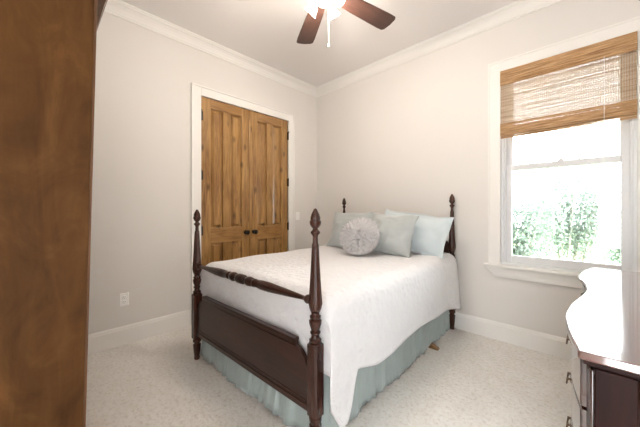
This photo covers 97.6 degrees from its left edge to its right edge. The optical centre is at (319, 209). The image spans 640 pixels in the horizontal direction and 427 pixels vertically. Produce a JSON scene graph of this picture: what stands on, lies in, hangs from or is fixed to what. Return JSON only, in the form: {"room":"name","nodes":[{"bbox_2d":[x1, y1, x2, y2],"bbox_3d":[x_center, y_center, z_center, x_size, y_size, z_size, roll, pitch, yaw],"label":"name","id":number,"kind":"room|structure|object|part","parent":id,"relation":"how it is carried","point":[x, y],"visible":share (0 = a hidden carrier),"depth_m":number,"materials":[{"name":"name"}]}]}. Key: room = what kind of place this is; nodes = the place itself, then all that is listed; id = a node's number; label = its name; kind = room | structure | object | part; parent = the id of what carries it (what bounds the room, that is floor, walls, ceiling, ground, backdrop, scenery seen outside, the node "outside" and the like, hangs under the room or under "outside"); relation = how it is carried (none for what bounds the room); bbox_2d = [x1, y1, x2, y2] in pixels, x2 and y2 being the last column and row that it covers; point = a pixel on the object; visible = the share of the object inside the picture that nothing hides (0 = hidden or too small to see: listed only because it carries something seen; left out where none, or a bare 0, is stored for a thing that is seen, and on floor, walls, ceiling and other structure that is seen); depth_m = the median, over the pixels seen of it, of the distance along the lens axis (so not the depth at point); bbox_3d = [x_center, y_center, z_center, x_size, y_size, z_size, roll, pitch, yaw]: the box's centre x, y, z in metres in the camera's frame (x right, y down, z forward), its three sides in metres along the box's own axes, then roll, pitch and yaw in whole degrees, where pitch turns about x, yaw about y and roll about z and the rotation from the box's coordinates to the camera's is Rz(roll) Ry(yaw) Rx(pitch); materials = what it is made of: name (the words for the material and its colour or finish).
{"room":"bedroom","nodes":[
{"label":"bedroom","id":0,"kind":"room"},
{"bbox_2d":[88,12,316,334],"bbox_3d":[-1.332,-0.310,3.131,0.160,3.060,3.500,0,0,44],"label":"wall","id":1,"kind":"structure","parent":0,"point":[141,220],"depth_m":2.71,"materials":[{"name":"paint"}]},
{"bbox_2d":[119,292,128,306],"bbox_3d":[-1.783,0.815,2.549,0.009,0.116,0.072,0,0,44],"label":"wall outlet","id":2,"kind":"object","parent":1,"relation":"attached to","point":[124,297],"visible":1,"depth_m":2.54,"materials":[{"name":"white plastic"}]},
{"bbox_2d":[88,309,190,354],"bbox_3d":[-1.930,1.137,2.392,0.017,0.165,1.608,0,0,44],"label":"baseboard","id":3,"kind":"structure","parent":1,"relation":"attached to","point":[115,337],"depth_m":2.61,"materials":[{"name":"paint"}]},
{"bbox_2d":[104,0,316,96],"bbox_3d":[-1.243,-1.788,3.043,0.090,0.105,3.500,0,0,44],"label":"crown molding","id":4,"kind":"structure","parent":1,"relation":"attached to","point":[118,8],"depth_m":2.99,"materials":[{"name":"paint"}]},
{"bbox_2d":[201,96,251,270],"bbox_3d":[-1.071,-0.018,3.267,0.103,2.452,0.640,0,0,44],"label":"door","id":5,"kind":"structure","parent":1,"relation":"in","point":[226,129],"depth_m":3.26,"materials":[{"name":"brown wood"}]},
{"bbox_3d":[-1.184,0.691,3.198,0.030,0.635,0.145,0,0,44],"label":"panel","id":6,"kind":"part","parent":5,"relation":"part of","materials":[{"name":"brown wood"}]},
{"bbox_3d":[-1.184,-0.465,3.198,0.030,1.336,0.145,0,0,44],"label":"panel","id":7,"kind":"part","parent":5,"relation":"part of","materials":[{"name":"brown wood"}]},
{"bbox_3d":[-1.100,-0.017,3.284,0.038,2.449,0.386,0,0,44],"label":"rail","id":8,"kind":"part","parent":5,"relation":"part of","materials":[{"name":"brown wood"}]},
{"bbox_3d":[-1.016,0.691,3.370,0.030,0.635,0.145,0,0,44],"label":"panel","id":9,"kind":"part","parent":5,"relation":"part of","materials":[{"name":"brown wood"}]},
{"bbox_3d":[-1.016,-0.465,3.370,0.030,1.336,0.145,0,0,44],"label":"panel","id":10,"kind":"part","parent":5,"relation":"part of","materials":[{"name":"brown wood"}]},
{"bbox_2d":[191,82,294,324],"bbox_3d":[-0.882,-0.065,3.495,0.076,2.570,1.430,0,0,44],"label":"door frame","id":11,"kind":"structure","parent":1,"relation":"attached to","point":[197,90],"depth_m":3.10,"materials":[{"name":"paint"}]},
{"bbox_2d":[252,111,288,255],"bbox_3d":[-0.650,-0.018,3.699,0.103,2.452,0.614,0,0,44],"label":"door","id":12,"kind":"structure","parent":1,"relation":"in","point":[270,135],"depth_m":3.69,"materials":[{"name":"brown wood"}]},
{"bbox_3d":[-0.761,0.691,3.631,0.030,0.635,0.145,0,0,44],"label":"panel","id":13,"kind":"part","parent":12,"relation":"part of","materials":[{"name":"brown wood"}]},
{"bbox_3d":[-0.761,-0.465,3.631,0.030,1.336,0.145,0,0,44],"label":"panel","id":14,"kind":"part","parent":12,"relation":"part of","materials":[{"name":"brown wood"}]},
{"bbox_3d":[-0.677,-0.017,3.718,0.038,2.449,0.386,0,0,44],"label":"rail","id":15,"kind":"part","parent":12,"relation":"part of","materials":[{"name":"brown wood"}]},
{"bbox_3d":[-0.593,0.691,3.804,0.030,0.635,0.145,0,0,44],"label":"panel","id":16,"kind":"part","parent":12,"relation":"part of","materials":[{"name":"brown wood"}]},
{"bbox_3d":[-0.593,-0.465,3.804,0.030,1.336,0.145,0,0,44],"label":"panel","id":17,"kind":"part","parent":12,"relation":"part of","materials":[{"name":"brown wood"}]},
{"bbox_2d":[296,212,299,219],"bbox_3d":[-0.319,0.085,4.042,0.018,0.116,0.072,0,0,44],"label":"light switch","id":18,"kind":"object","parent":1,"relation":"attached to","point":[297,213],"visible":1,"depth_m":4.04,"materials":[{"name":"white plastic"}]},
{"bbox_2d":[121,0,516,86],"bbox_3d":[0.020,-1.890,1.811,3.900,0.100,3.780,0,0,44],"label":"ceiling","id":19,"kind":"structure","parent":0,"point":[266,32],"depth_m":2.81,"materials":[{"name":"paint"}]},
{"bbox_2d":[297,0,394,47],"bbox_3d":[0.065,-1.490,1.956,1.257,0.700,1.277,0,0,44],"label":"ceiling fan","id":20,"kind":"object","parent":19,"relation":"hanging from","point":[371,14],"visible":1,"depth_m":2.20,"materials":[{"name":"brown wood"}]},
{"bbox_3d":[-0.055,-1.450,2.026,0.100,0.100,0.060,11,-50,-48],"label":"lamp shade","id":21,"kind":"part","parent":20,"relation":"part of","materials":[{"name":"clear glass"}]},
{"bbox_3d":[-0.078,-1.546,2.360,0.159,0.027,0.508,0,0,-16],"label":"blade","id":22,"kind":"part","parent":20,"relation":"part of","materials":[{"name":"brown wood"}]},
{"bbox_3d":[-0.027,-1.450,1.879,0.100,0.100,0.060,-10,35,41],"label":"lamp shade","id":23,"kind":"part","parent":20,"relation":"part of","materials":[{"name":"white glass"}]},
{"bbox_3d":[0.061,-1.312,1.967,0.004,0.285,0.004,0,0,44],"label":"pull chain","id":24,"kind":"part","parent":20,"relation":"part of","materials":[{"name":"white metal"}]},
{"bbox_3d":[0.092,-1.450,2.054,0.100,0.100,0.060,10,-35,41],"label":"lamp shade","id":25,"kind":"part","parent":20,"relation":"part of","materials":[{"name":"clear glass"}]},
{"bbox_3d":[0.120,-1.450,1.907,0.100,0.100,0.060,-11,50,-48],"label":"lamp shade","id":26,"kind":"part","parent":20,"relation":"part of","materials":[{"name":"white glass"}]},
{"bbox_3d":[0.373,-1.546,2.193,0.508,0.027,0.159,0,0,-34],"label":"blade","id":27,"kind":"part","parent":20,"relation":"part of","materials":[{"name":"brown wood"}]},
{"bbox_2d":[86,325,570,426],"bbox_3d":[0.020,1.280,1.811,3.900,0.120,3.780,0,0,44],"label":"floor","id":28,"kind":"structure","parent":0,"point":[472,380],"depth_m":1.88,"materials":[{"name":"beige carpet"}]},
{"bbox_2d":[0,0,107,426],"bbox_3d":[-1.561,0.120,1.386,1.056,2.200,0.675,0,0,44],"label":"armoire","id":29,"kind":"object","parent":28,"relation":"on","point":[48,47],"visible":1,"depth_m":1.11,"materials":[{"name":"brown wood"}]},
{"bbox_3d":[-1.373,0.145,1.578,1.056,2.150,0.055,0,0,44],"label":"frame","id":30,"kind":"part","parent":29,"relation":"part of","materials":[{"name":"brown wood"}]},
{"bbox_3d":[-1.562,-0.896,1.387,1.050,0.168,0.675,0,0,44],"label":"cornice","id":31,"kind":"part","parent":29,"relation":"part of","materials":[{"name":"brown wood"}]},
{"bbox_2d":[192,194,455,426],"bbox_3d":[0.169,0.527,2.589,1.482,1.385,2.091,0,0,42],"label":"bed","id":32,"kind":"object","parent":28,"relation":"on","point":[274,355],"visible":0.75,"depth_m":1.65,"materials":[{"name":"brown wood"}]},
{"bbox_3d":[-1.009,0.875,2.296,0.068,0.690,0.068,0,0,42],"label":"post","id":33,"kind":"part","parent":32,"relation":"part of","materials":[{"name":"brown wood"}]},
{"bbox_3d":[-0.520,0.699,1.849,1.070,0.042,0.038,0,0,42],"label":"cap moulding","id":34,"kind":"part","parent":32,"relation":"part of","materials":[{"name":"brown wood"}]},
{"bbox_3d":[-0.520,0.853,1.850,1.290,0.325,0.026,0,0,42],"label":"footboard","id":35,"kind":"part","parent":32,"relation":"part of","materials":[{"name":"brown wood"}]},
{"bbox_3d":[-0.530,0.989,1.839,1.280,0.052,0.007,0,0,42],"label":"moulding","id":36,"kind":"part","parent":32,"relation":"part of","materials":[{"name":"brown wood"}]},
{"bbox_3d":[-0.520,0.455,1.850,1.310,0.064,0.064,0,0,42],"label":"foot rail","id":37,"kind":"part","parent":32,"relation":"part of","materials":[{"name":"brown wood"}]},
{"bbox_3d":[-0.023,0.865,1.397,0.068,0.710,0.068,0,0,42],"label":"post","id":38,"kind":"part","parent":32,"relation":"part of","materials":[{"name":"brown wood"}]},
{"bbox_2d":[200,310,449,426],"bbox_3d":[0.141,1.013,2.578,1.416,0.396,1.982,0,0,42],"label":"bed skirt","id":39,"kind":"object","parent":32,"relation":"on","point":[371,380],"visible":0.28,"depth_m":1.84,"materials":[{"name":"teal fabric"}]},
{"bbox_2d":[200,245,460,426],"bbox_3d":[0.153,0.750,2.539,1.555,0.640,1.989,0,0,42],"label":"coverlet","id":40,"kind":"object","parent":32,"relation":"on","point":[372,302],"visible":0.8,"depth_m":1.81,"materials":[{"name":"white fabric"}]},
{"bbox_2d":[326,212,372,246],"bbox_3d":[0.332,0.225,3.159,0.530,0.418,0.252,0,0,40],"label":"square pillow","id":41,"kind":"object","parent":40,"relation":"on","point":[340,219],"visible":0.52,"depth_m":3.15,"materials":[{"name":"grey fabric"}]},
{"bbox_2d":[339,217,379,255],"bbox_3d":[0.382,0.248,2.693,0.414,0.366,0.286,0,0,33],"label":"round cushion","id":42,"kind":"object","parent":40,"relation":"on","point":[358,237],"visible":1,"depth_m":2.64,"materials":[{"name":"grey fabric"}]},
{"bbox_2d":[373,213,418,257],"bbox_3d":[0.692,0.233,2.774,0.501,0.400,0.273,0,0,44],"label":"square pillow","id":43,"kind":"object","parent":40,"relation":"on","point":[396,232],"visible":0.76,"depth_m":2.66,"materials":[{"name":"grey fabric"}]},
{"bbox_2d":[384,209,453,258],"bbox_3d":[0.939,0.228,2.881,0.258,0.482,0.768,0,0,-44],"label":"pillow sham","id":44,"kind":"object","parent":40,"relation":"on","point":[430,234],"visible":0.56,"depth_m":2.71,"materials":[{"name":"fabric"}]},
{"bbox_3d":[0.842,0.510,3.342,1.330,0.620,0.024,0,0,42],"label":"headboard","id":45,"kind":"part","parent":32,"relation":"part of","materials":[{"name":"brown wood"}]},
{"bbox_3d":[1.355,0.830,2.874,0.068,0.780,0.068,0,0,42],"label":"post","id":46,"kind":"part","parent":32,"relation":"part of","materials":[{"name":"brown wood"}]},
{"bbox_2d":[565,267,639,426],"bbox_3d":[1.365,0.790,1.068,0.598,0.860,1.485,0,0,44],"label":"dresser","id":47,"kind":"object","parent":28,"relation":"on","point":[603,324],"visible":1,"depth_m":0.78,"materials":[{"name":"brown wood"}]},
{"bbox_3d":[0.869,0.740,0.976,0.018,0.042,0.060,0,0,44],"label":"bail pull","id":48,"kind":"part","parent":47,"relation":"part of","materials":[{"name":"gold metal"}]},
{"bbox_3d":[0.869,0.583,0.976,0.018,0.042,0.060,0,0,44],"label":"bail pull","id":49,"kind":"part","parent":47,"relation":"part of","materials":[{"name":"gold metal"}]},
{"bbox_3d":[0.958,0.601,1.007,0.072,0.128,0.710,0,0,44],"label":"drawer","id":50,"kind":"part","parent":47,"relation":"part of","materials":[{"name":"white wood"}]},
{"bbox_3d":[0.956,0.465,1.010,0.711,0.130,0.061,0,0,-44],"label":"drawer","id":51,"kind":"part","parent":47,"relation":"part of","materials":[{"name":"brown wood"}]},
{"bbox_3d":[1.369,0.388,1.064,0.586,0.012,1.461,0,0,44],"label":"moulding","id":52,"kind":"part","parent":47,"relation":"part of","materials":[{"name":"brown wood"}]},
{"bbox_3d":[0.884,0.760,0.525,0.528,0.720,0.008,0,0,44],"label":"frame","id":53,"kind":"part","parent":47,"relation":"part of","materials":[{"name":"brown wood"}]},
{"bbox_2d":[317,0,639,337],"bbox_3d":[1.291,-0.310,3.113,3.900,3.060,0.140,0,0,44],"label":"wall","id":54,"kind":"structure","parent":0,"point":[412,135],"depth_m":2.95,"materials":[{"name":"paint"}]},
{"bbox_2d":[316,0,561,97],"bbox_3d":[1.211,-1.788,3.031,3.620,0.105,0.090,0,0,44],"label":"crown molding","id":55,"kind":"structure","parent":54,"relation":"attached to","point":[519,8],"depth_m":2.94,"materials":[{"name":"paint"}]},
{"bbox_2d":[449,312,570,359],"bbox_3d":[1.237,1.137,3.057,3.620,0.165,0.017,0,0,44],"label":"baseboard","id":56,"kind":"structure","parent":54,"relation":"attached to","point":[549,344],"depth_m":2.53,"materials":[{"name":"paint"}]},
{"bbox_2d":[484,16,639,287],"bbox_3d":[2.027,-0.384,2.356,1.110,2.013,0.196,0,0,44],"label":"window","id":57,"kind":"structure","parent":54,"relation":"in","point":[501,262],"depth_m":2.39,"materials":[{"name":"paint"}]},
{"bbox_3d":[2.058,-0.817,2.389,0.806,0.903,0.034,0,0,44],"label":"sash","id":58,"kind":"part","parent":57,"relation":"part of","materials":[{"name":"paint"}]},
{"bbox_3d":[2.032,0.035,2.361,0.806,0.900,0.034,0,0,44],"label":"sash","id":59,"kind":"part","parent":57,"relation":"part of","materials":[{"name":"paint"}]},
{"bbox_2d":[500,31,636,266],"bbox_3d":[1.975,-0.388,2.303,0.842,1.785,0.057,0,0,44],"label":"bamboo shade","id":60,"kind":"object","parent":57,"relation":"attached to","point":[622,49],"visible":0.99,"depth_m":2.24,"materials":[{"name":"brown wood"}]},
{"bbox_3d":[1.981,-1.010,2.309,0.842,0.460,0.003,0,0,44],"label":"woven panel","id":61,"kind":"part","parent":60,"relation":"part of","materials":[{"name":"brown wood"}]},
{"bbox_3d":[2.144,-0.350,2.112,0.005,1.620,0.010,0,0,44],"label":"pull cord","id":62,"kind":"part","parent":60,"relation":"part of","materials":[{"name":"white fabric"}]},
{"label":"outside","id":63,"kind":"structure","parent":0,"visible":0},
{"bbox_2d":[514,228,620,264],"bbox_3d":[11.911,1.745,13.723,28.000,0.150,29.840,0,0,44],"label":"ground","id":64,"kind":"structure","parent":63,"point":[601,255],"depth_m":10.75,"materials":[{"name":"white"}]},
{"bbox_2d":[512,169,584,258],"bbox_3d":[3.241,0.369,4.849,1.966,2.655,1.396,0,0,38],"label":"shrub","id":65,"kind":"object","parent":64,"relation":"on","point":[524,248],"visible":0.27,"depth_m":4.58,"materials":[{"name":"green plant"}]},
{"bbox_2d":[512,127,620,262],"bbox_3d":[5.607,-0.063,6.336,1.731,3.525,2.245,0,0,-35],"label":"shrub","id":66,"kind":"object","parent":64,"relation":"on","point":[575,233],"visible":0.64,"depth_m":6.11,"materials":[{"name":"green plant"}]},
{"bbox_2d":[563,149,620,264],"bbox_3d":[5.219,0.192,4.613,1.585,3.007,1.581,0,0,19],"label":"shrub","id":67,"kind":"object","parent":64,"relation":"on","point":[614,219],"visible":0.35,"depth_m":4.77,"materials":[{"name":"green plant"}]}
]}

